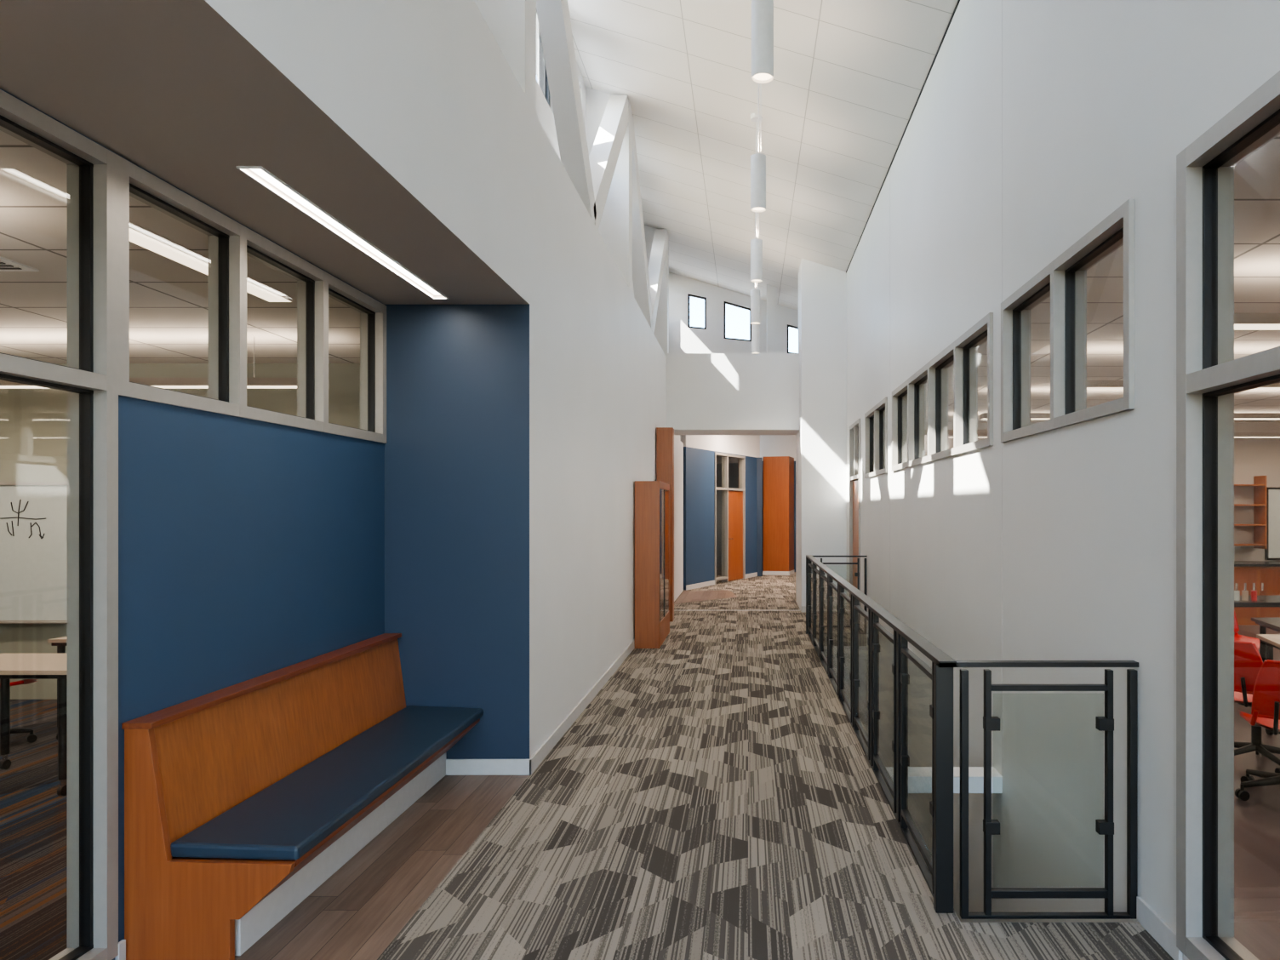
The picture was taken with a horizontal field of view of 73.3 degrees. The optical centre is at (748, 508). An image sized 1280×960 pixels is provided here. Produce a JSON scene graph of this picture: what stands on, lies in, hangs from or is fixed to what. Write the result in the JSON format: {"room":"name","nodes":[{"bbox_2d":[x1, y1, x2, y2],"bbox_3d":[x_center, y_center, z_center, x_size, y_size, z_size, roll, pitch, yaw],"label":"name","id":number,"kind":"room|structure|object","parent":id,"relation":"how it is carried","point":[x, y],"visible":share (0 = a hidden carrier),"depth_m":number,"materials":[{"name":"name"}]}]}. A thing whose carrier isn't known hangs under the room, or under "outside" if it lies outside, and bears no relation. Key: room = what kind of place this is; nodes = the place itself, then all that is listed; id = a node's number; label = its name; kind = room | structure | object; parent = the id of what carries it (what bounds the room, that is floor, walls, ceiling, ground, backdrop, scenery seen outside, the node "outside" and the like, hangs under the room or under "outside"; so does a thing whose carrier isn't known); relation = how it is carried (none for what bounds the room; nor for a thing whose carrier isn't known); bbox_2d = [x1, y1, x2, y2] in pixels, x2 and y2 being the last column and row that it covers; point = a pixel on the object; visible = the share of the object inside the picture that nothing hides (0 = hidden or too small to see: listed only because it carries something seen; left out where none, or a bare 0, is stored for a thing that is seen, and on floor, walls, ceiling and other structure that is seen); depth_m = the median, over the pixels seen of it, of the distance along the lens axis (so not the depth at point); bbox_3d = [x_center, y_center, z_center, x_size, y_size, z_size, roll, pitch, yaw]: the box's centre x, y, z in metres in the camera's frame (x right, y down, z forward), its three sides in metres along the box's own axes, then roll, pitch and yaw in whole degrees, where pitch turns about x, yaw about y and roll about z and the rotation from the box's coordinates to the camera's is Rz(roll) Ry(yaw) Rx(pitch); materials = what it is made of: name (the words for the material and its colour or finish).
{"room":"school corridor","nodes":[
{"label":"school corridor","id":0,"kind":"room"},
{"bbox_2d":[0,699,66,959],"bbox_3d":[-5.980,1.790,3.375,7.040,0.180,8.750,0,0,0],"label":"floor","id":1,"kind":"structure","parent":0,"point":[33,815],"depth_m":4.37,"materials":[{"name":"carpet"}]},
{"bbox_2d":[10,679,37,742],"bbox_3d":[-5.424,1.274,5.996,0.584,0.851,0.567,0,0,8],"label":"swivel chair","id":2,"kind":"object","parent":1,"relation":"on","point":[31,737],"visible":0.54,"depth_m":6.17,"materials":[{"name":"red plastic"}]},
{"bbox_2d":[0,653,66,795],"bbox_3d":[-4.500,1.325,5.300,1.000,0.750,0.600,0,0,0],"label":"student desk","id":3,"kind":"object","parent":1,"relation":"on","point":[12,665],"visible":0.66,"depth_m":5.15,"materials":[{"name":"laminate"}]},
{"bbox_2d":[47,636,66,740],"bbox_3d":[-4.600,1.325,6.500,1.000,0.750,0.600,0,0,0],"label":"student desk","id":4,"kind":"object","parent":1,"relation":"on","point":[60,642],"visible":0.04,"depth_m":6.22,"materials":[{"name":"laminate"}]},
{"bbox_2d":[0,130,359,363],"bbox_3d":[-5.980,-1.375,3.375,7.040,0.150,8.750,0,0,0],"label":"ceiling","id":5,"kind":"structure","parent":0,"point":[168,299],"depth_m":5.07,"materials":[{"name":"tile"}]},
{"bbox_2d":[0,256,39,271],"bbox_3d":[-4.600,-1.293,4.435,1.500,0.016,0.370,0,0,0],"label":"ceiling vent","id":6,"kind":"object","parent":5,"relation":"in","point":[6,265],"visible":1,"depth_m":4.53,"materials":[{"name":"white metal"}]},
{"bbox_2d":[0,379,45,388],"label":"linear pendant light","id":7,"kind":"object","parent":5,"relation":"hanging from","point":[3,384],"depth_m":6.37,"materials":[{"name":"beige metal"}]},
{"bbox_2d":[129,224,208,274],"bbox_3d":[-2.884,-1.292,4.259,0.172,0.015,0.811,0,0,0],"label":"recessed light","id":8,"kind":"object","parent":5,"relation":"in","point":[149,242],"depth_m":4.23,"materials":[{"name":"white plastic"}]},
{"bbox_2d":[129,377,208,388],"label":"linear pendant light","id":9,"kind":"object","parent":5,"relation":"hanging from","point":[157,382],"depth_m":6.35,"materials":[{"name":"beige metal"}]},
{"bbox_2d":[246,279,291,302],"bbox_3d":[-2.883,-1.292,5.023,0.172,0.015,0.509,0,0,0],"label":"recessed light","id":10,"kind":"object","parent":5,"relation":"in","point":[253,288],"depth_m":5.09,"materials":[{"name":"white plastic"}]},
{"bbox_2d":[246,337,297,388],"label":"linear pendant light","id":11,"kind":"object","parent":5,"relation":"hanging from","point":[254,382],"depth_m":6.35,"materials":[{"name":"beige metal"}]},
{"bbox_2d":[0,363,359,699],"bbox_3d":[-5.980,0.200,3.325,7.040,3.000,8.850,0,0,0],"label":"wall","id":12,"kind":"structure","parent":0,"point":[33,420],"depth_m":7.60,"materials":[{"name":"beige paint"}]},
{"bbox_2d":[0,481,66,623],"bbox_3d":[-6.650,0.390,7.548,3.360,1.260,0.095,0,0,0],"label":"whiteboard","id":13,"kind":"object","parent":12,"relation":"attached to","point":[33,514],"visible":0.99,"depth_m":7.57,"materials":[{"name":"metal"}]},
{"bbox_2d":[0,87,384,959],"bbox_3d":[-2.393,0.195,2.300,0.133,3.010,10.600,0,0,0],"label":"wall","id":14,"kind":"structure","parent":0,"point":[248,549],"depth_m":3.82,"materials":[{"name":"blue paint"}]},
{"bbox_2d":[0,89,118,959],"bbox_3d":[-2.388,0.170,1.839,0.145,2.940,2.578,0,0,0],"label":"window","id":15,"kind":"structure","parent":14,"relation":"in","point":[89,377],"depth_m":3.07,"materials":[{"name":"metal"}]},
{"bbox_2d":[115,939,125,959],"bbox_3d":[-2.320,1.650,3.147,0.015,0.100,0.037,0,0,0],"label":"baseboard","id":16,"kind":"structure","parent":14,"relation":"attached to","point":[122,945],"depth_m":3.14,"materials":[{"name":"plastic"}]},
{"bbox_2d":[118,155,386,443],"bbox_3d":[-2.388,-0.860,4.289,0.145,0.880,2.322,0,0,0],"label":"window","id":17,"kind":"structure","parent":14,"relation":"in","point":[230,242],"depth_m":3.89,"materials":[{"name":"metal"}]},
{"bbox_2d":[0,0,505,304],"bbox_3d":[-2.005,-1.385,1.225,0.910,0.150,8.450,0,0,0],"label":"ceiling soffit","id":18,"kind":"structure","parent":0,"point":[122,75],"depth_m":2.94,"materials":[{"name":"paint"}]},
{"bbox_2d":[236,165,448,299],"bbox_3d":[-1.908,-1.351,4.270,0.096,0.097,2.036,0,0,0],"label":"recessed light","id":19,"kind":"object","parent":18,"relation":"attached to","point":[260,170],"visible":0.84,"depth_m":3.94,"materials":[{"name":"white plastic"}]},
{"bbox_2d":[234,775,528,959],"bbox_3d":[-1.930,1.790,1.225,1.060,0.180,8.450,0,0,0],"label":"floor","id":20,"kind":"structure","parent":0,"point":[358,911],"depth_m":3.90,"materials":[{"name":"brown wood"}]},
{"bbox_2d":[121,633,483,959],"bbox_3d":[-2.008,1.248,4.303,0.636,0.905,2.287,0,0,0],"label":"built-in bench","id":21,"kind":"object","parent":20,"relation":"on","point":[242,799],"visible":1,"depth_m":3.58,"materials":[{"name":"brown wood"}]},
{"bbox_2d":[170,705,483,859],"bbox_3d":[-1.933,1.290,4.319,0.486,0.068,2.248,0,0,0],"label":"seat cushion","id":22,"kind":"object","parent":21,"relation":"on","point":[289,814],"depth_m":3.82,"materials":[{"name":"blue leather"}]},
{"bbox_2d":[146,0,666,751],"bbox_3d":[-1.725,-1.660,7.300,0.650,6.720,20.600,0,0,0],"label":"wall","id":23,"kind":"structure","parent":0,"point":[420,101],"depth_m":5.25,"materials":[{"name":"white paint"}]},
{"bbox_2d":[536,10,549,106],"bbox_3d":[-1.980,-4.325,7.725,0.100,0.950,1.150,0,0,0],"label":"window","id":24,"kind":"structure","parent":23,"relation":"in","point":[543,81],"depth_m":8.26,"materials":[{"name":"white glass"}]},
{"bbox_2d":[529,639,634,774],"bbox_3d":[-1.393,1.650,10.018,0.015,0.100,9.165,0,0,0],"label":"baseboard","id":25,"kind":"structure","parent":23,"relation":"attached to","point":[540,755],"depth_m":6.79,"materials":[{"name":"plastic"}]},
{"bbox_2d":[384,304,535,759],"bbox_3d":[-1.863,0.195,5.525,0.927,3.010,0.150,0,0,0],"label":"wall","id":26,"kind":"structure","parent":0,"point":[460,447],"depth_m":5.45,"materials":[{"name":"blue paint"}]},
{"bbox_2d":[445,759,531,775],"bbox_3d":[-1.657,1.650,5.442,0.545,0.100,0.015,0,0,0],"label":"baseboard","id":27,"kind":"structure","parent":26,"relation":"attached to","point":[454,767],"depth_m":5.43,"materials":[{"name":"plastic"}]},
{"bbox_2d":[474,0,668,356],"bbox_3d":[-1.650,-3.751,7.815,0.500,2.411,14.430,0,0,0],"label":"wall","id":28,"kind":"structure","parent":0,"point":[602,165],"depth_m":8.51,"materials":[{"name":"white paint"}]},
{"bbox_2d":[674,434,683,601],"bbox_3d":[-1.450,-0.375,16.150,0.200,4.150,3.100,0,0,0],"label":"wall","id":29,"kind":"structure","parent":0,"point":[678,445],"depth_m":16.57,"materials":[{"name":"white paint"}]},
{"bbox_2d":[680,434,738,575],"bbox_3d":[-1.940,-0.350,19.775,4.120,4.300,4.150,0,0,0],"label":"wall","id":30,"kind":"structure","parent":0,"point":[733,462],"depth_m":21.75,"materials":[{"name":"paint"}]},
{"bbox_2d":[714,451,745,584],"bbox_3d":[-0.470,0.210,19.967,0.150,2.980,1.760,0,0,22],"label":"window","id":31,"kind":"structure","parent":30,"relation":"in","point":[724,488],"depth_m":19.79,"materials":[{"name":"metal"}]},
{"bbox_2d":[728,490,742,581],"bbox_3d":[-0.296,0.630,20.263,0.116,2.120,0.970,0,0,22],"label":"door","id":32,"kind":"structure","parent":31,"relation":"attached to","point":[735,498],"depth_m":20.30,"materials":[{"name":"brown wood"}]},
{"bbox_2d":[666,353,799,434],"bbox_3d":[0.110,-2.015,15.150,3.020,1.310,1.100,0,0,0],"label":"bulkhead","id":33,"kind":"object","parent":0,"point":[707,393],"depth_m":14.60,"materials":[{"name":"white paint"}]},
{"bbox_2d":[668,272,798,353],"bbox_3d":[-0.065,-3.728,17.575,3.670,2.456,0.150,0,0,0],"label":"wall","id":34,"kind":"structure","parent":0,"point":[682,339],"depth_m":17.50,"materials":[{"name":"white paint"}]},
{"bbox_2d":[687,293,706,329],"bbox_3d":[-1.050,-4.061,17.555,0.380,0.738,0.070,0,0,0],"label":"window","id":35,"kind":"structure","parent":34,"relation":"in","point":[688,294],"depth_m":17.52,"materials":[{"name":"black metal"}]},
{"bbox_2d":[723,301,751,341],"bbox_3d":[-0.215,-3.861,17.555,0.570,0.837,0.070,0,0,0],"label":"window","id":36,"kind":"structure","parent":34,"relation":"in","point":[724,302],"depth_m":17.52,"materials":[{"name":"black metal"}]},
{"bbox_2d":[787,324,798,353],"bbox_3d":[1.000,-3.480,17.555,0.400,0.640,0.070,0,0,0],"label":"window","id":37,"kind":"structure","parent":34,"relation":"in","point":[788,326],"depth_m":17.52,"materials":[{"name":"black metal"}]},
{"bbox_2d":[680,434,795,590],"bbox_3d":[2.044,-0.485,19.222,6.308,4.370,9.234,0,0,11],"label":"wall","id":38,"kind":"structure","parent":0,"point":[699,450],"depth_m":19.00,"materials":[{"name":"blue paint"}]},
{"bbox_2d":[567,0,957,310],"bbox_3d":[-0.140,-4.528,7.300,3.820,1.346,20.800,0,0,0],"label":"ceiling","id":39,"kind":"structure","parent":0,"point":[849,76],"depth_m":9.35,"materials":[{"name":"tile"}]},
{"bbox_2d":[536,13,537,77],"bbox_3d":[-2.250,-5.090,7.300,0.400,0.140,20.800,0,0,0],"label":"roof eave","id":40,"kind":"object","parent":39,"relation":"attached to","point":[536,14],"visible":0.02,"depth_m":9.22,"materials":[{"name":"white paint"}]},
{"bbox_2d":[750,211,759,324],"bbox_3d":[0.100,-3.458,11.600,0.130,1.856,0.130,0,0,0],"label":"pendant light","id":41,"kind":"object","parent":39,"relation":"hanging from","point":[755,294],"visible":0.72,"depth_m":11.54,"materials":[{"name":"white metal"}]},
{"bbox_2d":[751,324,759,354],"bbox_3d":[0.120,-3.455,13.800,0.130,1.850,0.130,0,0,0],"label":"pendant light","id":42,"kind":"object","parent":39,"relation":"hanging from","point":[755,328],"visible":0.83,"depth_m":13.74,"materials":[{"name":"white metal"}]},
{"bbox_2d":[750,113,762,282],"bbox_3d":[0.095,-3.459,9.450,0.130,1.858,0.130,0,0,0],"label":"pendant light","id":43,"kind":"object","parent":39,"relation":"hanging from","point":[756,244],"visible":0.94,"depth_m":9.39,"materials":[{"name":"white metal"}]},
{"bbox_2d":[750,83,765,212],"bbox_3d":[0.088,-3.460,7.200,0.130,1.860,0.130,0,0,0],"label":"pendant light","id":44,"kind":"object","parent":39,"relation":"hanging from","point":[757,161],"visible":0.93,"depth_m":7.15,"materials":[{"name":"white metal"}]},
{"bbox_2d":[751,0,773,83],"bbox_3d":[0.085,-3.460,5.000,0.130,1.860,0.130,0,0,0],"label":"pendant light","id":45,"kind":"object","parent":39,"relation":"hanging from","point":[762,10],"visible":1,"depth_m":4.95,"materials":[{"name":"white metal"}]},
{"bbox_2d":[766,284,777,353],"bbox_3d":[0.460,-3.474,16.350,0.200,1.608,0.300,0,0,0],"label":"wall post","id":46,"kind":"object","parent":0,"point":[772,291],"visible":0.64,"depth_m":16.20,"materials":[{"name":"white paint"}]},
{"bbox_2d":[795,258,846,611],"bbox_3d":[1.250,-1.211,14.800,0.740,5.822,1.600,0,0,0],"label":"wall","id":47,"kind":"structure","parent":0,"point":[821,436],"depth_m":14.00,"materials":[{"name":"white paint"}]},
{"bbox_2d":[377,571,1279,959],"bbox_3d":[4.550,1.788,11.500,11.900,0.184,29.000,0,0,0],"label":"floor","id":48,"kind":"structure","parent":0,"point":[717,797],"depth_m":4.34,"materials":[{"name":"carpet"}]},
{"bbox_2d":[634,480,669,648],"bbox_3d":[-1.232,0.680,11.055,0.305,2.040,1.370,0,0,0],"label":"display case","id":49,"kind":"object","parent":48,"relation":"on","point":[652,498],"visible":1,"depth_m":10.37,"materials":[{"name":"brown wood"}]},
{"bbox_2d":[656,427,674,621],"bbox_3d":[-1.262,0.235,12.970,0.244,2.930,0.260,0,0,0],"label":"pilaster","id":50,"kind":"object","parent":48,"relation":"on","point":[665,436],"visible":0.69,"depth_m":12.84,"materials":[{"name":"brown wood"}]},
{"bbox_2d":[762,456,794,575],"bbox_3d":[0.800,0.175,22.200,0.700,3.050,0.700,0,0,14],"label":"column","id":51,"kind":"structure","parent":48,"relation":"on","point":[778,471],"depth_m":21.88,"materials":[{"name":"brown wood"}]},
{"bbox_2d":[885,766,1002,793],"bbox_3d":[1.248,1.758,5.520,0.745,0.105,0.200,0,0,0],"label":"beam","id":52,"kind":"structure","parent":48,"relation":"attached to","point":[919,778],"depth_m":5.42,"materials":[{"name":"white paint"}]},
{"bbox_2d":[805,554,1138,919],"bbox_3d":[1.204,1.165,7.572,0.828,1.070,8.105,0,0,0],"label":"guard railing","id":53,"kind":"object","parent":48,"relation":"on","point":[940,863],"visible":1,"depth_m":3.58,"materials":[{"name":"black metal"}]},
{"bbox_2d":[1234,609,1259,649],"bbox_3d":[4.591,1.274,8.023,0.584,0.851,0.567,0,0,-23],"label":"swivel chair","id":54,"kind":"object","parent":48,"relation":"on","point":[1237,637],"visible":0.07,"depth_m":8.14,"materials":[{"name":"red plastic"}]},
{"bbox_2d":[1234,640,1279,773],"bbox_3d":[3.356,1.274,5.653,0.567,0.851,0.584,0,0,-19],"label":"swivel chair","id":55,"kind":"object","parent":48,"relation":"on","point":[1248,660],"visible":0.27,"depth_m":5.48,"materials":[{"name":"red plastic"}]},
{"bbox_2d":[1234,560,1279,625],"bbox_3d":[7.750,1.250,12.720,3.800,0.900,0.640,0,0,0],"label":"lab bench","id":56,"kind":"object","parent":48,"relation":"on","point":[1267,573],"visible":0.2,"depth_m":12.44,"materials":[{"name":"brown wood"}]},
{"bbox_2d":[1234,595,1279,606],"bbox_3d":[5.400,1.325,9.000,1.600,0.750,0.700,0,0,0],"label":"countertop","id":57,"kind":"structure","parent":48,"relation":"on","point":[1262,601],"depth_m":8.68,"materials":[{"name":"laminate"}]},
{"bbox_2d":[1234,582,1263,600],"bbox_3d":[5.215,0.860,8.850,0.326,0.180,0.056,0,0,0],"label":"glassware","id":58,"kind":"object","parent":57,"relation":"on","point":[1237,593],"visible":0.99,"depth_m":8.84,"materials":[{"name":"clear glass"}]},
{"bbox_2d":[1234,659,1279,800],"bbox_3d":[3.152,1.274,4.957,0.584,0.851,0.567,0,0,17],"label":"swivel chair","id":59,"kind":"object","parent":48,"relation":"on","point":[1265,700],"visible":1,"depth_m":4.84,"materials":[{"name":"red plastic"}]},
{"bbox_2d":[1251,617,1279,662],"bbox_3d":[5.000,1.325,7.100,1.500,0.750,0.700,0,0,0],"label":"student desk","id":60,"kind":"object","parent":48,"relation":"on","point":[1273,624],"visible":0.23,"depth_m":7.34,"materials":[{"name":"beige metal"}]},
{"bbox_2d":[1256,634,1279,735],"bbox_3d":[4.450,1.325,6.150,1.500,0.750,0.600,0,0,0],"label":"student desk","id":61,"kind":"object","parent":48,"relation":"on","point":[1271,640],"visible":0.37,"depth_m":6.36,"materials":[{"name":"laminate"}]},
{"bbox_2d":[823,645,866,730],"bbox_3d":[1.240,3.390,7.580,0.760,3.020,8.280,0,0,0],"label":"wall","id":62,"kind":"structure","parent":0,"point":[862,649],"depth_m":11.66,"materials":[{"name":"grey paint"}]},
{"bbox_2d":[846,0,1279,959],"bbox_3d":[1.695,0.490,7.300,0.150,8.820,20.600,0,0,0],"label":"wall","id":63,"kind":"structure","parent":0,"point":[1101,99],"depth_m":4.74,"materials":[{"name":"grey paint"}]},
{"bbox_2d":[849,478,860,620],"bbox_3d":[1.680,0.630,12.850,0.180,2.140,1.200,0,0,0],"label":"door","id":64,"kind":"structure","parent":63,"relation":"in","point":[854,486],"depth_m":13.15,"materials":[{"name":"wood"}]},
{"bbox_2d":[849,418,860,480],"bbox_3d":[1.683,-0.873,12.850,0.173,0.855,1.200,0,0,0],"label":"window","id":65,"kind":"structure","parent":63,"relation":"in","point":[854,429],"depth_m":12.82,"materials":[{"name":"metal"}]},
{"bbox_2d":[864,396,887,478],"bbox_3d":[1.683,-0.860,10.765,0.173,0.880,1.770,0,0,0],"label":"window","id":66,"kind":"structure","parent":63,"relation":"in","point":[876,420],"depth_m":10.74,"materials":[{"name":"metal"}]},
{"bbox_2d":[845,0,959,273],"bbox_3d":[1.615,-3.894,5.500,0.010,0.018,17.000,0,0,0],"label":"ceiling trim","id":67,"kind":"structure","parent":63,"relation":"attached to","point":[958,1],"depth_m":8.35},
{"bbox_2d":[891,312,993,471],"bbox_3d":[1.683,-0.860,7.548,0.173,0.880,3.845,0,0,0],"label":"window","id":68,"kind":"structure","parent":63,"relation":"in","point":[909,398],"depth_m":7.48,"materials":[{"name":"metal"}]},
{"bbox_2d":[801,605,1182,959],"bbox_3d":[1.250,1.650,8.585,0.740,0.100,10.830,0,0,0],"label":"baseboard","id":69,"kind":"structure","parent":63,"relation":"attached to","point":[1151,922],"depth_m":3.35,"materials":[{"name":"plastic"}]},
{"bbox_2d":[1001,0,1002,776],"bbox_3d":[1.619,-1.085,7.564,0.002,5.570,4.288,0,0,0],"label":"trim","id":70,"kind":"structure","parent":63,"relation":"attached to","point":[1002,0],"depth_m":5.42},
{"bbox_2d":[1000,199,1134,442],"bbox_3d":[1.683,-0.860,4.474,0.173,0.880,1.812,0,0,0],"label":"window","id":71,"kind":"structure","parent":63,"relation":"in","point":[1064,280],"depth_m":4.45,"materials":[{"name":"metal"}]},
{"bbox_2d":[1176,70,1279,959],"bbox_3d":[1.683,0.157,1.785,0.175,2.946,2.770,0,0,0],"label":"window","id":72,"kind":"structure","parent":63,"relation":"in","point":[1208,376],"depth_m":3.10,"materials":[{"name":"metal"}]},
{"bbox_2d":[925,134,1279,422],"bbox_3d":[6.135,-1.405,6.100,8.730,0.150,14.200,0,0,0],"label":"ceiling","id":73,"kind":"structure","parent":0,"point":[1257,177],"depth_m":5.58,"materials":[{"name":"tile"}]},
{"bbox_2d":[948,432,953,437],"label":"linear pendant light","id":74,"kind":"object","parent":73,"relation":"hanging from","point":[950,434],"depth_m":11.80,"materials":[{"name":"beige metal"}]},
{"bbox_2d":[977,432,987,437],"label":"linear pendant light","id":75,"kind":"object","parent":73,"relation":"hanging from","point":[980,434],"depth_m":11.80,"materials":[{"name":"beige metal"}]},
{"bbox_2d":[979,412,987,419],"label":"linear pendant light","id":76,"kind":"object","parent":73,"relation":"hanging from","point":[982,416],"depth_m":9.40,"materials":[{"name":"beige metal"}]},
{"bbox_2d":[1030,412,1050,419],"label":"linear pendant light","id":77,"kind":"object","parent":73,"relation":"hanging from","point":[1033,415],"depth_m":9.40,"materials":[{"name":"beige metal"}]},
{"bbox_2d":[1086,380,1123,389],"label":"linear pendant light","id":78,"kind":"object","parent":73,"relation":"hanging from","point":[1105,385],"depth_m":7.00,"materials":[{"name":"beige metal"}]},
{"bbox_2d":[1234,313,1279,329],"bbox_3d":[6.000,-1.165,4.675,6.800,0.330,0.150,0,0,0],"label":"linear pendant light","id":79,"kind":"object","parent":73,"relation":"hanging from","point":[1242,321],"visible":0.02,"depth_m":4.60,"materials":[{"name":"beige metal"}]},
{"bbox_2d":[1234,412,1279,419],"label":"linear pendant light","id":80,"kind":"object","parent":73,"relation":"hanging from","point":[1237,416],"depth_m":9.40,"materials":[{"name":"beige metal"}]},
{"bbox_2d":[1234,432,1279,437],"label":"linear pendant light","id":81,"kind":"object","parent":73,"relation":"hanging from","point":[1236,434],"depth_m":11.80,"materials":[{"name":"beige metal"}]},
{"bbox_2d":[1251,382,1279,389],"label":"linear pendant light","id":82,"kind":"object","parent":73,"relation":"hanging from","point":[1275,386],"depth_m":7.02,"materials":[{"name":"beige metal"}]},
{"bbox_2d":[925,422,1279,560],"bbox_3d":[6.135,0.185,6.050,8.730,3.030,14.300,0,0,0],"label":"wall","id":83,"kind":"structure","parent":0,"point":[1253,456],"depth_m":13.05,"materials":[{"name":"beige paint"}]},
{"bbox_2d":[1234,475,1266,548],"bbox_3d":[7.400,0.050,12.895,0.740,1.100,0.290,0,0,0],"label":"wall shelf","id":84,"kind":"object","parent":83,"relation":"attached to","point":[1260,482],"visible":0.55,"depth_m":12.84,"materials":[{"name":"brown wood"}]},
{"bbox_2d":[1264,487,1279,559],"bbox_3d":[8.475,0.225,13.023,1.110,1.110,0.045,0,0,0],"label":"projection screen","id":85,"kind":"object","parent":83,"relation":"attached to","point":[1272,551],"visible":0.79,"depth_m":13.01,"materials":[{"name":"white"}]}
]}

